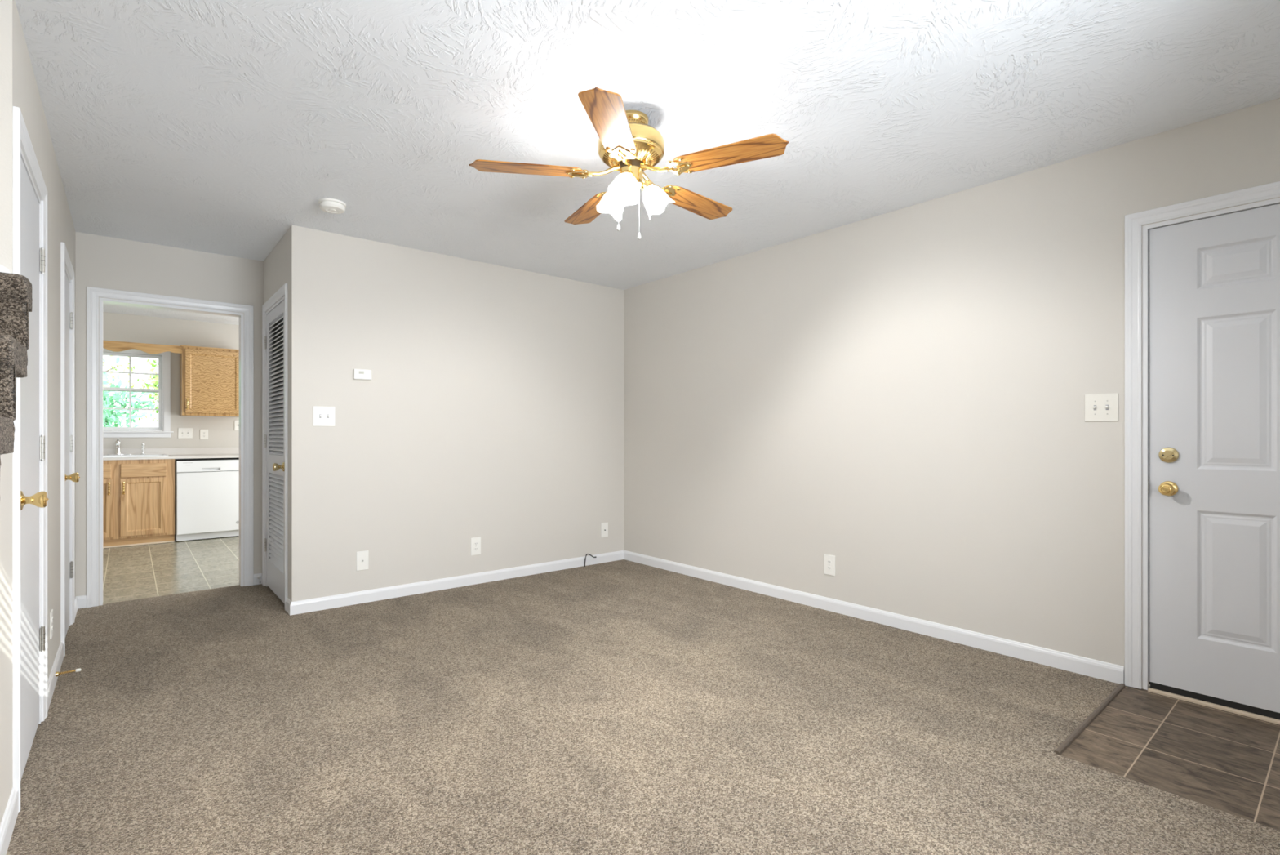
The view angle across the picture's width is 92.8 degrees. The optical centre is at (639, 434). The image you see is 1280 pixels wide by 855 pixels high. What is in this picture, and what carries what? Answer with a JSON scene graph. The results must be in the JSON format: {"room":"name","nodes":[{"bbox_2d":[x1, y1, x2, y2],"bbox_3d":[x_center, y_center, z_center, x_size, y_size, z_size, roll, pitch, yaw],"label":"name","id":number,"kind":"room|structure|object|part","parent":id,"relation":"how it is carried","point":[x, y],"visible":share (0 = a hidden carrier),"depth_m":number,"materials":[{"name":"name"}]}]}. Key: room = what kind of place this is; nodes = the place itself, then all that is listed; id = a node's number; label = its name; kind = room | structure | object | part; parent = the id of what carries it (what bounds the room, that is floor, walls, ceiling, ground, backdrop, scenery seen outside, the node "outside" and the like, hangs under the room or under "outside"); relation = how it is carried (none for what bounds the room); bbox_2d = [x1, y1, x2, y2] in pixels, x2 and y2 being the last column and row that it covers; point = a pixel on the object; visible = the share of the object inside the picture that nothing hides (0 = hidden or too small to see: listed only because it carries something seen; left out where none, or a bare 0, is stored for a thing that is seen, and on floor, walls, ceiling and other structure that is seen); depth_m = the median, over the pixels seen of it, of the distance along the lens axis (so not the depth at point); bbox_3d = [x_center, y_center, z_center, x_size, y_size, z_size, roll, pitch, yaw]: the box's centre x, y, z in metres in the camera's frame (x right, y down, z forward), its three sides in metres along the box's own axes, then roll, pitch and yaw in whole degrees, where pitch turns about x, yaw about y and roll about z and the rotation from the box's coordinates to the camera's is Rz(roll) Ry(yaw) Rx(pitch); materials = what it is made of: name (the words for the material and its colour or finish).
{"room":"living room","nodes":[
{"label":"living room","id":0,"kind":"room"},
{"bbox_2d":[0,0,75,824],"bbox_3d":[-2.154,-0.095,2.067,0.115,2.440,4.796,0,0,-40],"label":"wall","id":1,"kind":"structure","parent":0,"point":[19,88],"depth_m":2.03,"materials":[{"name":"grey paint"}]},
{"bbox_2d":[0,786,18,854],"bbox_3d":[-1.172,1.085,0.996,0.012,0.080,2.133,0,0,-40],"label":"baseboard","id":2,"kind":"structure","parent":1,"relation":"attached to","point":[10,816],"depth_m":1.69,"materials":[{"name":"white paint"}]},
{"bbox_2d":[13,106,47,811],"bbox_3d":[-2.162,0.074,2.088,0.130,2.102,0.814,0,0,-40],"label":"door frame","id":3,"kind":"structure","parent":1,"relation":"attached to","point":[21,139],"depth_m":1.89,"materials":[{"name":"white paint"}]},
{"bbox_2d":[20,156,48,780],"bbox_3d":[-2.118,0.108,2.136,0.104,2.009,0.668,0,0,-40],"label":"door","id":4,"kind":"structure","parent":1,"relation":"in","point":[31,499],"depth_m":2.15,"materials":[{"name":"white paint"}]},
{"bbox_3d":[-1.932,0.207,1.942,0.068,0.064,0.064,0,0,-40],"label":"knob","id":5,"kind":"part","parent":4,"relation":"part of","materials":[{"name":"gold metal"}]},
{"bbox_2d":[49,608,53,639],"bbox_3d":[-2.597,0.835,2.690,0.008,0.116,0.072,0,0,-40],"label":"wall outlet","id":6,"kind":"object","parent":1,"relation":"attached to","point":[51,611],"visible":1,"depth_m":2.67,"materials":[{"name":"white plastic"}]},
{"bbox_2d":[47,640,63,711],"bbox_3d":[-2.655,1.085,2.762,0.012,0.080,0.851,0,0,-40],"label":"baseboard","id":7,"kind":"structure","parent":1,"relation":"attached to","point":[52,679],"depth_m":2.73,"materials":[{"name":"white paint"}]},
{"bbox_2d":[60,241,74,656],"bbox_3d":[-3.211,0.074,3.337,0.130,2.102,0.744,0,0,-40],"label":"door frame","id":8,"kind":"structure","parent":1,"relation":"attached to","point":[65,262],"depth_m":3.09,"materials":[{"name":"white paint"}]},
{"bbox_2d":[55,668,80,676],"bbox_3d":[-2.603,1.080,2.776,0.084,0.022,0.022,0,0,-40],"label":"door stop","id":9,"kind":"object","parent":1,"relation":"attached to","point":[57,673],"visible":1,"depth_m":2.77,"materials":[{"name":"gold metal"}]},
{"bbox_2d":[65,272,79,636],"bbox_3d":[-3.166,0.108,3.385,0.104,2.009,0.598,0,0,-40],"label":"door","id":10,"kind":"structure","parent":1,"relation":"in","point":[74,477],"depth_m":3.49,"materials":[{"name":"white paint"}]},
{"bbox_3d":[-3.003,0.225,3.217,0.068,0.064,0.064,0,0,-40],"label":"knob","id":11,"kind":"part","parent":10,"relation":"part of","materials":[{"name":"gold metal"}]},
{"bbox_2d":[74,595,86,619],"bbox_3d":[-3.511,1.085,3.814,0.054,0.080,0.374,0,0,-40],"label":"baseboard","id":12,"kind":"structure","parent":1,"relation":"attached to","point":[80,602],"depth_m":3.94,"materials":[{"name":"white paint"}]},
{"bbox_2d":[75,231,263,605],"bbox_3d":[-3.486,-0.095,4.152,3.800,2.440,0.110,0,0,-40],"label":"wall","id":13,"kind":"structure","parent":0,"point":[100,261],"depth_m":4.20,"materials":[{"name":"grey paint"}]},
{"bbox_2d":[86,286,253,607],"bbox_3d":[-3.292,0.079,4.315,0.926,2.092,0.140,0,0,-40],"label":"door frame","id":14,"kind":"structure","parent":13,"relation":"attached to","point":[246,319],"depth_m":4.17,"materials":[{"name":"white paint"}]},
{"bbox_2d":[253,573,262,585],"bbox_3d":[-2.863,1.085,4.576,0.065,0.080,0.041,0,0,-40],"label":"baseboard","id":15,"kind":"structure","parent":13,"relation":"attached to","point":[256,580],"depth_m":4.58,"materials":[{"name":"white paint"}]},
{"bbox_2d":[102,311,239,458],"bbox_3d":[-5.229,-0.095,7.005,5.030,2.440,0.115,0,0,-40],"label":"wall","id":16,"kind":"structure","parent":0,"point":[117,326],"depth_m":6.91,"materials":[{"name":"grey paint"}]},
{"bbox_2d":[102,347,173,437],"bbox_3d":[-5.681,-0.468,6.597,0.993,0.991,0.160,0,0,-40],"label":"window","id":17,"kind":"structure","parent":16,"relation":"in","point":[163,430],"depth_m":6.77,"materials":[{"name":"white paint"}]},
{"bbox_3d":[-5.711,-0.682,6.633,0.793,0.415,0.028,0,0,-40],"label":"sash","id":18,"kind":"part","parent":17,"relation":"part of","materials":[{"name":"white plastic"}]},
{"bbox_3d":[-5.690,-0.284,6.607,0.793,0.462,0.028,0,0,-40],"label":"sash","id":19,"kind":"part","parent":17,"relation":"part of","materials":[{"name":"white plastic"}]},
{"bbox_3d":[-5.650,-0.032,6.560,0.993,0.016,0.065,0,0,-40],"label":"sill","id":20,"kind":"part","parent":17,"relation":"part of","materials":[{"name":"white paint"}]},
{"bbox_2d":[102,447,239,454],"bbox_3d":[-5.338,0.187,6.824,3.800,0.080,0.022,0,0,-40],"label":"backsplash","id":21,"kind":"structure","parent":16,"relation":"attached to","point":[178,451],"depth_m":6.91,"materials":[{"name":"white laminate"}]},
{"bbox_2d":[177,427,192,438],"bbox_3d":[-5.189,-0.020,6.952,0.130,0.118,0.018,0,0,-40],"label":"light switch","id":22,"kind":"object","parent":16,"relation":"attached to","point":[183,433],"visible":1,"depth_m":6.96,"materials":[{"name":"white plastic"}]},
{"bbox_2d":[200,429,208,439],"bbox_3d":[-5.058,-0.006,7.069,0.076,0.116,0.008,0,0,-40],"label":"wall outlet","id":23,"kind":"object","parent":16,"relation":"attached to","point":[203,433],"visible":1,"depth_m":7.07,"materials":[{"name":"white plastic"}]},
{"bbox_2d":[180,345,239,416],"bbox_3d":[-4.897,-0.600,6.966,0.582,0.766,0.371,0,0,-40],"label":"upper cabinet","id":24,"kind":"object","parent":16,"relation":"attached to","point":[209,375],"visible":0.88,"depth_m":6.84,"materials":[{"name":"brown wood"}]},
{"bbox_2d":[102,340,182,354],"bbox_3d":[-5.473,-0.920,6.322,1.150,0.109,0.018,0,0,-40],"label":"window valance","id":25,"kind":"object","parent":24,"relation":"attached to","point":[116,346],"visible":0.56,"depth_m":6.47,"materials":[{"name":"brown wood"}]},
{"bbox_3d":[-4.967,-0.343,6.688,0.021,0.128,0.035,0,0,-40],"label":"handle","id":26,"kind":"part","parent":24,"relation":"part of","materials":[{"name":"gold metal"}]},
{"bbox_2d":[234,420,239,430],"bbox_3d":[-4.780,-0.115,7.295,0.127,0.120,0.018,0,0,-40],"label":"light switch","id":27,"kind":"object","parent":16,"relation":"attached to","point":[236,422],"visible":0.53,"depth_m":7.27,"materials":[{"name":"white plastic"}]},
{"bbox_2d":[263,230,288,311],"bbox_3d":[-2.508,-0.095,4.294,0.115,2.440,0.929,0,0,-40],"label":"wall","id":28,"kind":"structure","parent":0,"point":[276,264],"depth_m":4.21,"materials":[{"name":"grey paint"}]},
{"bbox_2d":[264,299,284,604],"bbox_3d":[-2.558,0.111,4.242,0.096,2.001,0.728,0,0,-40],"label":"door","id":29,"kind":"structure","parent":28,"relation":"in","point":[274,544],"depth_m":4.27,"materials":[{"name":"white paint"}]},
{"bbox_3d":[-2.364,0.210,3.985,0.064,0.064,0.064,0,0,-40],"label":"knob","id":30,"kind":"part","parent":29,"relation":"part of","materials":[{"name":"gold metal"}]},
{"bbox_2d":[262,283,288,610],"bbox_3d":[-2.503,0.076,4.277,0.130,2.097,0.874,0,0,-40],"label":"door frame","id":31,"kind":"structure","parent":28,"relation":"attached to","point":[282,292],"depth_m":4.53,"materials":[{"name":"white paint"}]},
{"bbox_2d":[288,224,624,601],"bbox_3d":[-1.199,-0.095,4.712,2.658,2.440,0.115,0,0,-40],"label":"wall","id":32,"kind":"structure","parent":0,"point":[491,407],"depth_m":4.41,"materials":[{"name":"grey paint"}]},
{"bbox_2d":[312,405,334,426],"bbox_3d":[-2.034,-0.120,3.924,0.129,0.127,0.018,0,0,-40],"label":"light switch","id":33,"kind":"object","parent":32,"relation":"attached to","point":[322,415],"visible":1,"depth_m":3.92,"materials":[{"name":"white plastic"}]},
{"bbox_2d":[356,550,368,570],"bbox_3d":[-1.855,0.842,4.076,0.077,0.127,0.015,0,0,-40],"label":"cable plate","id":34,"kind":"object","parent":32,"relation":"attached to","point":[362,556],"visible":1,"depth_m":4.08,"materials":[{"name":"white plastic"}]},
{"bbox_2d":[353,368,371,379],"bbox_3d":[-1.854,-0.404,4.070,0.111,0.066,0.025,0,0,-40],"label":"thermostat","id":35,"kind":"object","parent":32,"relation":"attached to","point":[361,374],"visible":1,"depth_m":4.06,"materials":[{"name":"white plastic"}]},
{"bbox_2d":[285,550,623,615],"bbox_3d":[-1.208,1.085,4.704,2.658,0.080,0.139,0,0,-40],"label":"baseboard","id":36,"kind":"structure","parent":32,"relation":"attached to","point":[305,606],"depth_m":4.40,"materials":[{"name":"white paint"}]},
{"bbox_2d":[471,537,480,555],"bbox_3d":[-1.239,0.840,4.598,0.080,0.132,0.008,0,0,-40],"label":"wall outlet","id":37,"kind":"object","parent":32,"relation":"attached to","point":[475,541],"visible":1,"depth_m":4.59,"materials":[{"name":"white plastic"}]},
{"bbox_2d":[600,522,608,537],"bbox_3d":[-0.310,0.839,5.373,0.077,0.127,0.015,0,0,-40],"label":"cable plate","id":38,"kind":"object","parent":32,"relation":"attached to","point":[604,526],"visible":1,"depth_m":5.37,"materials":[{"name":"white plastic"}]},
{"bbox_2d":[6,535,1279,854],"bbox_3d":[-1.945,1.155,3.623,5.481,0.061,9.290,0,0,-40],"label":"floor","id":39,"kind":"structure","parent":0,"point":[619,707],"depth_m":2.28,"materials":[{"name":"beige carpet"}]},
{"bbox_2d":[0,271,32,467],"bbox_3d":[-1.586,0.376,0.749,1.030,1.673,1.959,0,0,-40],"label":"staircase","id":40,"kind":"structure","parent":39,"relation":"on","point":[15,290],"depth_m":1.67,"materials":[{"name":"brown carpet"}]},
{"bbox_2d":[102,458,174,548],"bbox_3d":[-5.412,0.688,6.299,0.932,0.874,0.651,0,0,-40],"label":"base cabinet","id":41,"kind":"object","parent":39,"relation":"on","point":[139,495],"visible":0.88,"depth_m":6.19,"materials":[{"name":"brown wood"}]},
{"bbox_3d":[-5.397,0.359,5.941,0.362,0.137,0.018,0,0,-40],"label":"drawer","id":42,"kind":"part","parent":41,"relation":"part of","materials":[{"name":"brown wood"}]},
{"bbox_3d":[-5.390,0.729,5.948,0.362,0.578,0.018,0,0,-40],"label":"door","id":43,"kind":"part","parent":41,"relation":"part of","materials":[{"name":"brown wood"}]},
{"bbox_3d":[-5.255,0.535,6.028,0.021,0.128,0.035,0,0,-40],"label":"handle","id":44,"kind":"part","parent":41,"relation":"part of","materials":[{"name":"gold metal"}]},
{"bbox_3d":[-5.170,0.535,6.100,0.021,0.128,0.035,0,0,-40],"label":"handle","id":45,"kind":"part","parent":41,"relation":"part of","materials":[{"name":"gold metal"}]},
{"bbox_3d":[-5.251,1.117,6.107,0.932,0.016,0.012,0,0,-40],"label":"shoe molding","id":46,"kind":"part","parent":41,"relation":"part of","materials":[{"name":"beige wood"}]},
{"bbox_3d":[-5.066,0.359,6.220,0.362,0.137,0.018,0,0,-40],"label":"drawer","id":47,"kind":"part","parent":41,"relation":"part of","materials":[{"name":"brown wood"}]},
{"bbox_3d":[-5.066,0.729,6.220,0.362,0.578,0.018,0,0,-40],"label":"door","id":48,"kind":"part","parent":41,"relation":"part of","materials":[{"name":"brown wood"}]},
{"bbox_2d":[174,457,239,541],"bbox_3d":[-4.823,0.687,6.795,0.608,0.864,0.610,0,0,-40],"label":"dishwasher","id":49,"kind":"object","parent":39,"relation":"on","point":[206,490],"visible":0.88,"depth_m":6.55,"materials":[{"name":"white metal"}]},
{"bbox_3d":[-4.638,0.333,6.583,0.590,0.118,0.048,0,0,-40],"label":"control panel","id":50,"kind":"part","parent":49,"relation":"part of","materials":[{"name":"white plastic"}]},
{"bbox_2d":[584,553,596,566],"bbox_3d":[-0.425,1.071,5.205,0.105,0.117,0.013,0,0,-3],"label":"cable","id":51,"kind":"object","parent":39,"relation":"on","point":[587,553],"visible":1,"depth_m":5.20,"materials":[{"name":"black rubber"}]},
{"bbox_2d":[1053,683,1125,755],"bbox_3d":[1.823,1.127,2.447,0.910,0.017,0.020,0,0,-40],"label":"transition strip","id":52,"kind":"object","parent":39,"relation":"on","point":[1100,708],"visible":1,"depth_m":2.39,"materials":[{"name":"brown metal"}]},
{"bbox_3d":[-4.137,0.690,7.403,1.215,0.870,0.600,0,0,-40],"label":"base cabinet","id":53,"kind":"object","parent":39,"relation":"on","visible":0},
{"bbox_2d":[102,447,239,460],"bbox_3d":[-5.133,0.199,6.579,3.800,0.104,0.662,0,0,-40],"label":"countertop","id":54,"kind":"structure","parent":53,"relation":"on","point":[178,452],"depth_m":6.79,"materials":[{"name":"white laminate"}]},
{"bbox_2d":[107,437,131,454],"bbox_3d":[-5.549,0.123,6.431,0.195,0.180,0.230,0,0,-12],"label":"faucet","id":55,"kind":"object","parent":54,"relation":"on","point":[117,448],"visible":1,"depth_m":6.47,"materials":[{"name":"silver metal"}]},
{"bbox_2d":[102,453,168,457],"bbox_3d":[-5.432,0.301,6.309,0.855,0.174,0.520,0,0,-40],"label":"sink","id":56,"kind":"object","parent":54,"relation":"in","point":[150,455],"visible":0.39,"depth_m":6.33,"materials":[{"name":"white ceramic"}]},
{"bbox_2d":[140,442,145,454],"bbox_3d":[-5.402,0.150,6.622,0.044,0.127,0.044,0,0,-40],"label":"sprayer","id":57,"kind":"object","parent":56,"relation":"on","point":[143,444],"visible":1,"depth_m":6.61,"materials":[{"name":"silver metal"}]},
{"bbox_2d":[14,0,1279,324],"bbox_3d":[-1.989,-1.365,3.586,5.596,0.100,9.520,0,0,-40],"label":"ceiling","id":58,"kind":"structure","parent":0,"point":[216,126],"depth_m":2.43,"materials":[{"name":"white paint"}]},
{"bbox_2d":[318,198,346,213],"bbox_3d":[-1.743,-1.293,3.452,0.140,0.044,0.140,0,0,-40],"label":"smoke detector","id":59,"kind":"object","parent":58,"relation":"attached to","point":[328,205],"visible":1,"depth_m":3.41,"materials":[{"name":"white plastic"}]},
{"bbox_2d":[468,86,788,239],"bbox_3d":[-0.015,-1.062,2.578,1.216,0.506,1.240,0,0,-40],"label":"ceiling fan","id":60,"kind":"object","parent":58,"relation":"hanging from","point":[628,144],"visible":1,"depth_m":2.44,"materials":[{"name":"brown wood"}]},
{"bbox_3d":[-0.461,-1.078,2.467,0.450,0.006,0.141,0,7,-9],"label":"blade","id":61,"kind":"part","parent":60,"relation":"part of","materials":[{"name":"brown wood"}]},
{"bbox_3d":[-0.234,-1.078,2.918,0.141,0.006,0.450,-8,4,-27],"label":"blade","id":62,"kind":"part","parent":60,"relation":"part of","materials":[{"name":"brown wood"}]},
{"bbox_3d":[-0.102,-1.078,2.112,0.141,0.006,0.450,7,1,9],"label":"blade","id":63,"kind":"part","parent":60,"relation":"part of","materials":[{"name":"brown wood"}]},
{"bbox_3d":[-0.129,-0.982,2.614,0.121,0.142,0.122,0,0,-17],"label":"lamp shade","id":64,"kind":"part","parent":60,"relation":"part of","materials":[{"name":"white glass"}]},
{"bbox_3d":[-0.059,-0.985,2.423,0.117,0.136,0.127,0,0,18],"label":"lamp shade","id":65,"kind":"part","parent":60,"relation":"part of","materials":[{"name":"white glass"}]},
{"bbox_3d":[-0.054,-1.024,2.456,0.037,0.035,0.038,0,0,-40],"label":"bulb","id":66,"kind":"part","parent":60,"relation":"part of","materials":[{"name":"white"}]},
{"bbox_2d":[622,169,634,176],"bbox_3d":[-0.050,-1.046,2.469,0.059,0.054,0.059,0,0,-40],"label":"socket","id":67,"kind":"object","parent":60,"relation":"attached to","point":[630,171],"depth_m":2.45,"materials":[{"name":"gold metal"}]},
{"bbox_3d":[-0.003,-0.932,2.519,0.002,0.195,0.003,0,0,-40],"label":"pull chain","id":68,"kind":"part","parent":60,"relation":"part of","materials":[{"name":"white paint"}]},
{"bbox_2d":[640,178,653,192],"bbox_3d":[0.028,-1.046,2.556,0.061,0.054,0.059,0,0,-40],"label":"socket","id":69,"kind":"object","parent":60,"relation":"attached to","point":[646,185],"depth_m":2.53,"materials":[{"name":"gold metal"}]},
{"bbox_3d":[0.078,-0.983,2.569,0.126,0.140,0.116,0,0,-40],"label":"lamp shade","id":70,"kind":"part","parent":60,"relation":"part of","materials":[{"name":"white glass"}]},
{"bbox_3d":[0.266,-1.078,2.842,0.141,0.006,0.450,-10,-7,44],"label":"blade","id":71,"kind":"part","parent":60,"relation":"part of","materials":[{"name":"brown wood"}]},
{"bbox_3d":[0.347,-1.078,2.343,0.450,0.006,0.141,0,-7,27],"label":"blade","id":72,"kind":"part","parent":60,"relation":"part of","materials":[{"name":"brown wood"}]},
{"bbox_2d":[624,97,1279,688],"bbox_3d":[1.498,-0.095,3.675,0.140,2.440,5.172,0,0,-40],"label":"wall","id":73,"kind":"structure","parent":0,"point":[897,396],"depth_m":3.40,"materials":[{"name":"grey paint"}]},
{"bbox_2d":[823,554,835,575],"bbox_3d":[1.213,0.833,3.900,0.008,0.128,0.080,0,0,-40],"label":"wall outlet","id":74,"kind":"object","parent":73,"relation":"attached to","point":[828,560],"visible":1,"depth_m":3.90,"materials":[{"name":"white plastic"}]},
{"bbox_2d":[623,550,1124,684],"bbox_3d":[1.016,1.085,4.132,0.012,0.080,3.622,0,0,-40],"label":"baseboard","id":75,"kind":"structure","parent":73,"relation":"attached to","point":[1096,668],"depth_m":3.47,"materials":[{"name":"white paint"}]},
{"bbox_2d":[1084,392,1118,421],"bbox_3d":[2.124,-0.126,2.807,0.018,0.127,0.126,0,0,-40],"label":"light switch","id":76,"kind":"object","parent":73,"relation":"attached to","point":[1099,406],"visible":1,"depth_m":2.81,"materials":[{"name":"white plastic"}]},
{"bbox_2d":[1124,181,1279,689],"bbox_3d":[2.576,0.069,2.381,0.155,2.112,1.058,0,0,-40],"label":"door frame","id":77,"kind":"structure","parent":73,"relation":"attached to","point":[1134,222],"depth_m":2.71,"materials":[{"name":"white paint"}]},
{"bbox_2d":[1147,203,1279,724],"bbox_3d":[2.559,0.110,2.368,0.196,2.038,0.899,0,0,-40],"label":"door","id":78,"kind":"structure","parent":73,"relation":"in","point":[1214,481],"depth_m":2.52,"materials":[{"name":"white paint"}]},
{"bbox_3d":[2.252,0.230,2.696,0.035,0.066,0.002,0,0,-40],"label":"strike plate","id":79,"kind":"part","parent":78,"relation":"part of","materials":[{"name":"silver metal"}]},
{"bbox_3d":[2.266,0.232,2.618,0.068,0.064,0.064,0,0,-40],"label":"knob","id":80,"kind":"part","parent":78,"relation":"part of","materials":[{"name":"gold metal"}]},
{"bbox_3d":[-2.314,-1.975,1.490,0.872,3.600,0.115,0,0,-40],"label":"wall","id":81,"kind":"structure","parent":0,"visible":0},
{"bbox_2d":[0,264,10,273],"bbox_3d":[-2.229,-0.479,1.478,0.986,0.045,0.012,0,0,-40],"label":"baseboard","id":82,"kind":"structure","parent":81,"relation":"attached to","point":[2,268],"depth_m":1.78,"materials":[{"name":"white paint"}]},
{"label":"outside","id":83,"kind":"structure","parent":0,"visible":0},
{"bbox_3d":[-17.385,1.675,20.704,50.000,0.100,35.930,0,0,-40],"label":"lawn","id":84,"kind":"structure","parent":83,"visible":0},
{"bbox_2d":[102,355,151,416],"bbox_3d":[-17.356,-1.566,17.515,5.261,6.427,5.381,0,0,-10],"label":"leafy tree","id":85,"kind":"object","parent":84,"relation":"on","point":[123,358],"visible":0.03,"depth_m":19.00,"materials":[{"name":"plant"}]},
{"bbox_2d":[102,356,155,426],"bbox_3d":[-10.089,-0.208,10.290,3.090,3.715,3.163,0,0,12],"label":"leafy tree","id":86,"kind":"object","parent":84,"relation":"on","point":[109,415],"visible":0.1,"depth_m":10.99,"materials":[{"name":"green plant"}]},
{"bbox_2d":[131,358,158,422],"bbox_3d":[-10.631,-0.704,15.905,4.207,4.706,3.646,0,0,-40],"label":"leafy tree","id":87,"kind":"object","parent":84,"relation":"on","point":[154,382],"visible":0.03,"depth_m":15.05,"materials":[{"name":"green plant"}]}
]}

